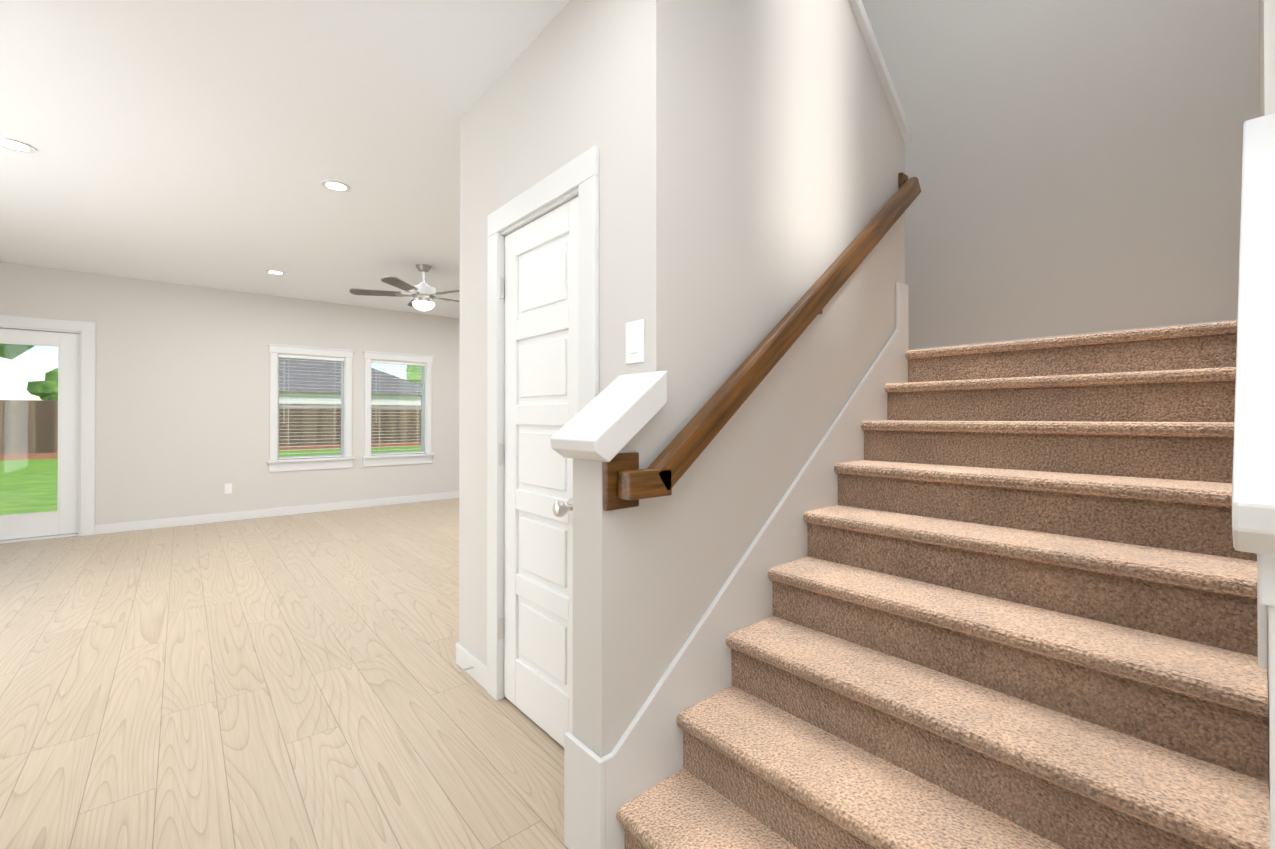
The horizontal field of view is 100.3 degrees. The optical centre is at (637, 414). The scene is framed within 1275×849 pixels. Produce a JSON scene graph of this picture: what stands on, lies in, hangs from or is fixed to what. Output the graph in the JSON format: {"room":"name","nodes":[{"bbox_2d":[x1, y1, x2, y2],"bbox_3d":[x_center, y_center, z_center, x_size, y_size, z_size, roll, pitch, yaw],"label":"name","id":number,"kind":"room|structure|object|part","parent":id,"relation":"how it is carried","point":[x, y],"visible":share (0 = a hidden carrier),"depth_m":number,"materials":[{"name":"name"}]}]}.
{"room":"home stairway","nodes":[
{"label":"home stairway","id":0,"kind":"room"},
{"bbox_2d":[0,262,459,524],"bbox_3d":[-3.805,-0.199,7.293,9.040,2.940,0.140,0,0,-41],"label":"wall","id":1,"kind":"structure","parent":0,"point":[182,407],"depth_m":6.19,"materials":[{"name":"white paint"}]},
{"bbox_2d":[0,328,78,539],"bbox_3d":[-6.173,0.196,5.252,0.914,2.070,0.051,0,0,-41],"label":"patio door","id":2,"kind":"structure","parent":1,"relation":"in","point":[63,519],"depth_m":5.45,"materials":[{"name":"white"}]},
{"bbox_3d":[-6.176,0.148,5.255,0.644,1.705,0.006,0,0,-41],"label":"glass","id":3,"kind":"part","parent":2,"relation":"part of","materials":[{"name":"clear glass"}]},
{"bbox_2d":[0,315,95,543],"bbox_3d":[-6.177,0.148,5.257,1.160,2.225,0.178,0,0,-41],"label":"door frame","id":4,"kind":"structure","parent":1,"relation":"attached to","point":[86,331],"depth_m":5.51,"materials":[{"name":"white wood"}]},
{"bbox_2d":[225,483,231,493],"bbox_3d":[-4.846,0.880,6.297,0.070,0.120,0.009,0,0,-41],"label":"electrical outlet plate","id":5,"kind":"object","parent":1,"relation":"attached to","point":[228,488],"visible":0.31,"depth_m":6.29,"materials":[{"name":"white plastic"}]},
{"bbox_2d":[95,491,458,534],"bbox_3d":[-3.053,1.223,7.832,6.945,0.100,0.013,0,0,-41],"label":"baseboard","id":6,"kind":"structure","parent":1,"relation":"attached to","point":[232,516],"depth_m":6.49,"materials":[{"name":"white wood"}]},
{"bbox_2d":[267,344,354,471],"bbox_3d":[-4.217,-0.076,6.890,0.970,1.580,0.185,0,0,-41],"label":"window","id":7,"kind":"structure","parent":1,"relation":"in","point":[277,465],"depth_m":6.87,"materials":[{"name":"white"}]},
{"bbox_2d":[278,354,343,458],"bbox_3d":[-4.218,-0.092,6.891,0.732,1.313,0.056,0,0,-41],"label":"window blind","id":8,"kind":"object","parent":7,"relation":"attached to","point":[307,357],"visible":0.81,"depth_m":6.85,"materials":[{"name":"white plastic"}]},
{"bbox_2d":[362,351,434,466],"bbox_3d":[-3.409,-0.073,7.583,0.960,1.580,0.185,0,0,-41],"label":"window","id":9,"kind":"structure","parent":1,"relation":"in","point":[391,459],"depth_m":7.60,"materials":[{"name":"white"}]},
{"bbox_2d":[371,360,424,454],"bbox_3d":[-3.410,-0.088,7.584,0.722,1.313,0.056,0,0,-41],"label":"window blind","id":10,"kind":"object","parent":9,"relation":"attached to","point":[398,363],"visible":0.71,"depth_m":7.56,"materials":[{"name":"white plastic"}]},
{"bbox_2d":[0,498,568,848],"bbox_3d":[-0.663,1.313,3.624,9.040,0.120,9.790,0,0,-41],"label":"floor","id":11,"kind":"structure","parent":0,"point":[296,681],"depth_m":2.32,"materials":[{"name":"brown wood"}]},
{"bbox_2d":[616,321,1269,848],"bbox_3d":[0.998,0.464,2.487,2.964,1.566,2.503,0,0,-41],"label":"stairs","id":12,"kind":"structure","parent":11,"relation":"on","point":[1016,597],"depth_m":1.45,"materials":[{"name":"brown carpet"}]},
{"bbox_2d":[0,0,569,317],"bbox_3d":[-0.663,-1.587,3.639,9.040,0.200,9.790,0,0,-41],"label":"ceiling","id":13,"kind":"structure","parent":0,"point":[209,143],"depth_m":2.84,"materials":[{"name":"white paint"}]},
{"bbox_2d":[0,137,36,152],"bbox_3d":[-3.434,-1.487,2.943,0.142,0.006,0.181,0,0,-41],"label":"recessed light","id":14,"kind":"object","parent":13,"relation":"in","point":[34,150],"depth_m":2.96,"materials":[{"name":"white"}]},
{"bbox_2d":[321,180,350,191],"bbox_3d":[-1.958,-1.485,3.458,0.170,0.006,0.178,0,0,-41],"label":"recessed light","id":15,"kind":"object","parent":13,"relation":"in","point":[323,183],"depth_m":3.45,"materials":[{"name":"white"}]},
{"bbox_2d":[350,264,459,310],"bbox_3d":[-2.127,-1.256,5.345,1.275,0.444,1.280,0,0,-41],"label":"ceiling fan","id":16,"kind":"object","parent":13,"relation":"hanging from","point":[423,294],"visible":0.94,"depth_m":5.21,"materials":[{"name":"grey metal"}]},
{"bbox_2d":[459,0,684,684],"bbox_3d":[-0.375,-0.124,2.159,0.120,2.740,1.460,0,0,-41],"label":"wall","id":17,"kind":"structure","parent":0,"point":[574,79],"depth_m":1.75,"materials":[{"name":"white paint"}]},
{"bbox_2d":[456,643,486,689],"bbox_3d":[-0.775,1.197,2.518,0.013,0.100,0.325,0,0,-41],"label":"baseboard","id":18,"kind":"structure","parent":17,"relation":"attached to","point":[467,659],"depth_m":2.51,"materials":[{"name":"white wood"}]},
{"bbox_2d":[457,666,473,673],"bbox_3d":[-0.802,1.192,2.484,0.072,0.017,0.018,0,0,-41],"label":"doorstop","id":19,"kind":"object","parent":18,"relation":"attached to","point":[459,671],"visible":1,"depth_m":2.48,"materials":[{"name":"white metal"}]},
{"bbox_2d":[498,196,577,746],"bbox_3d":[-0.405,0.226,2.090,0.113,2.015,0.629,0,0,-41],"label":"closet door","id":20,"kind":"structure","parent":17,"relation":"in","point":[538,288],"depth_m":2.10,"materials":[{"name":"white wood"}]},
{"bbox_3d":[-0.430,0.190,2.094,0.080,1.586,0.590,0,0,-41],"label":"knob","id":21,"kind":"part","parent":20,"relation":"part of","materials":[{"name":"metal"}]},
{"bbox_2d":[487,145,598,700],"bbox_3d":[-0.357,0.174,2.123,0.138,2.142,0.822,0,0,-41],"label":"door frame","id":22,"kind":"structure","parent":17,"relation":"attached to","point":[578,176],"depth_m":2.29,"materials":[{"name":"white wood"}]},
{"bbox_2d":[626,319,644,363],"bbox_3d":[-0.009,-0.222,1.634,0.010,0.130,0.085,0,0,-41],"label":"switch plate","id":23,"kind":"object","parent":17,"relation":"attached to","point":[635,341],"visible":1,"depth_m":1.63,"materials":[{"name":"white plastic"}]},
{"bbox_2d":[573,0,904,757],"bbox_3d":[0.579,-0.667,2.110,1.900,3.826,0.140,0,0,-41],"label":"wall","id":24,"kind":"structure","parent":0,"point":[794,155],"depth_m":1.86,"materials":[{"name":"white paint"}]},
{"bbox_2d":[550,370,666,461],"bbox_3d":[-0.083,0.000,1.526,0.258,0.252,0.220,0,0,-41],"label":"cap","id":25,"kind":"object","parent":24,"relation":"on","point":[609,422],"visible":1,"depth_m":1.47,"materials":[{"name":"white wood"}]},
{"bbox_2d":[564,282,908,848],"bbox_3d":[0.572,0.298,2.100,1.918,1.895,0.176,0,0,-41],"label":"skirt","id":26,"kind":"object","parent":24,"relation":"attached to","point":[645,754],"visible":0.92,"depth_m":1.71,"materials":[{"name":"white wood"}]},
{"bbox_2d":[603,172,920,510],"bbox_3d":[0.648,-0.470,2.022,0.082,0.220,2.386,0,37,49],"label":"handrail","id":27,"kind":"object","parent":24,"relation":"attached to","point":[628,482],"visible":0.98,"depth_m":1.70,"materials":[{"name":"brown wood"}]},
{"bbox_2d":[849,0,910,143],"bbox_3d":[0.704,-2.003,2.224,1.590,1.270,0.200,0,0,-41],"label":"trim","id":28,"kind":"structure","parent":24,"relation":"on","point":[867,32],"depth_m":2.47,"materials":[{"name":"white wood"}]},
{"bbox_2d":[862,0,1259,348],"bbox_3d":[2.214,-1.448,3.449,0.120,5.400,2.645,0,0,-41],"label":"wall","id":29,"kind":"structure","parent":0,"point":[1074,166],"depth_m":3.05,"materials":[{"name":"white paint"}]},
{"bbox_2d":[909,319,1236,349],"bbox_3d":[2.114,-0.384,3.458,0.013,0.140,2.490,0,0,-41],"label":"baseboard","id":30,"kind":"structure","parent":29,"relation":"attached to","point":[1231,319],"depth_m":2.97,"materials":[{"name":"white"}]},
{"bbox_2d":[1259,0,1274,810],"bbox_3d":[1.846,-1.458,1.482,3.000,5.400,0.140,0,0,-41],"label":"wall","id":31,"kind":"structure","parent":0,"point":[1266,57],"depth_m":1.14,"materials":[{"name":"white paint"}]},
{"bbox_2d":[1232,113,1274,554],"bbox_3d":[1.028,-0.248,0.771,0.958,0.787,0.205,0,0,-41],"label":"cap","id":32,"kind":"object","parent":31,"relation":"on","point":[1253,505],"visible":1,"depth_m":0.66,"materials":[{"name":"white wood"}]},
{"bbox_2d":[1257,554,1267,678],"bbox_3d":[2.138,0.391,1.825,2.100,1.706,0.014,0,0,-41],"label":"skirt","id":33,"kind":"object","parent":31,"relation":"attached to","point":[1262,617],"depth_m":1.14,"materials":[{"name":"white wood"}]},
{"bbox_2d":[1259,554,1274,848],"bbox_3d":[0.891,0.685,0.653,0.515,1.106,0.162,0,0,-41],"label":"trim","id":34,"kind":"structure","parent":31,"relation":"attached to","point":[1267,577],"depth_m":0.55,"materials":[{"name":"white wood"}]},
{"label":"outside","id":35,"kind":"structure","parent":0,"visible":0},
{"bbox_2d":[0,446,420,514],"bbox_3d":[-40.786,1.841,62.500,160.000,0.300,131.830,0,0,-41],"label":"ground","id":36,"kind":"structure","parent":35,"point":[14,470],"depth_m":11.39,"materials":[{"name":"green plant"}]},
{"bbox_2d":[0,344,33,359],"bbox_3d":[-23.764,-2.065,18.589,4.754,7.082,5.220,0,0,-41],"label":"tree","id":37,"kind":"object","parent":36,"relation":"on","point":[3,349],"depth_m":18.61,"materials":[{"name":"green plant"}]},
{"bbox_2d":[26,368,57,400],"bbox_3d":[-28.215,-0.382,26.463,2.704,3.793,2.763,0,0,-41],"label":"tree","id":38,"kind":"object","parent":36,"relation":"on","point":[34,389],"depth_m":25.21,"materials":[{"name":"green plant"}]},
{"bbox_2d":[0,400,420,460],"bbox_3d":[-9.472,0.552,26.022,100.000,1.920,0.070,0,0,-41],"label":"fence","id":39,"kind":"object","parent":36,"relation":"on","point":[17,447],"depth_m":21.84,"materials":[{"name":"brown wood"}]},
{"bbox_2d":[279,358,420,405],"bbox_3d":[-22.409,-1.317,35.347,15.400,5.750,11.900,0,0,-41],"label":"house","id":40,"kind":"structure","parent":36,"relation":"on","point":[400,393],"depth_m":33.08,"materials":[{"name":"grey"}]},
{"bbox_2d":[406,365,420,384],"bbox_3d":[-14.539,-2.314,39.666,6.542,7.787,6.111,0,0,-41],"label":"tree","id":41,"kind":"object","parent":36,"relation":"on","point":[410,369],"depth_m":36.51,"materials":[{"name":"green plant"}]}
]}

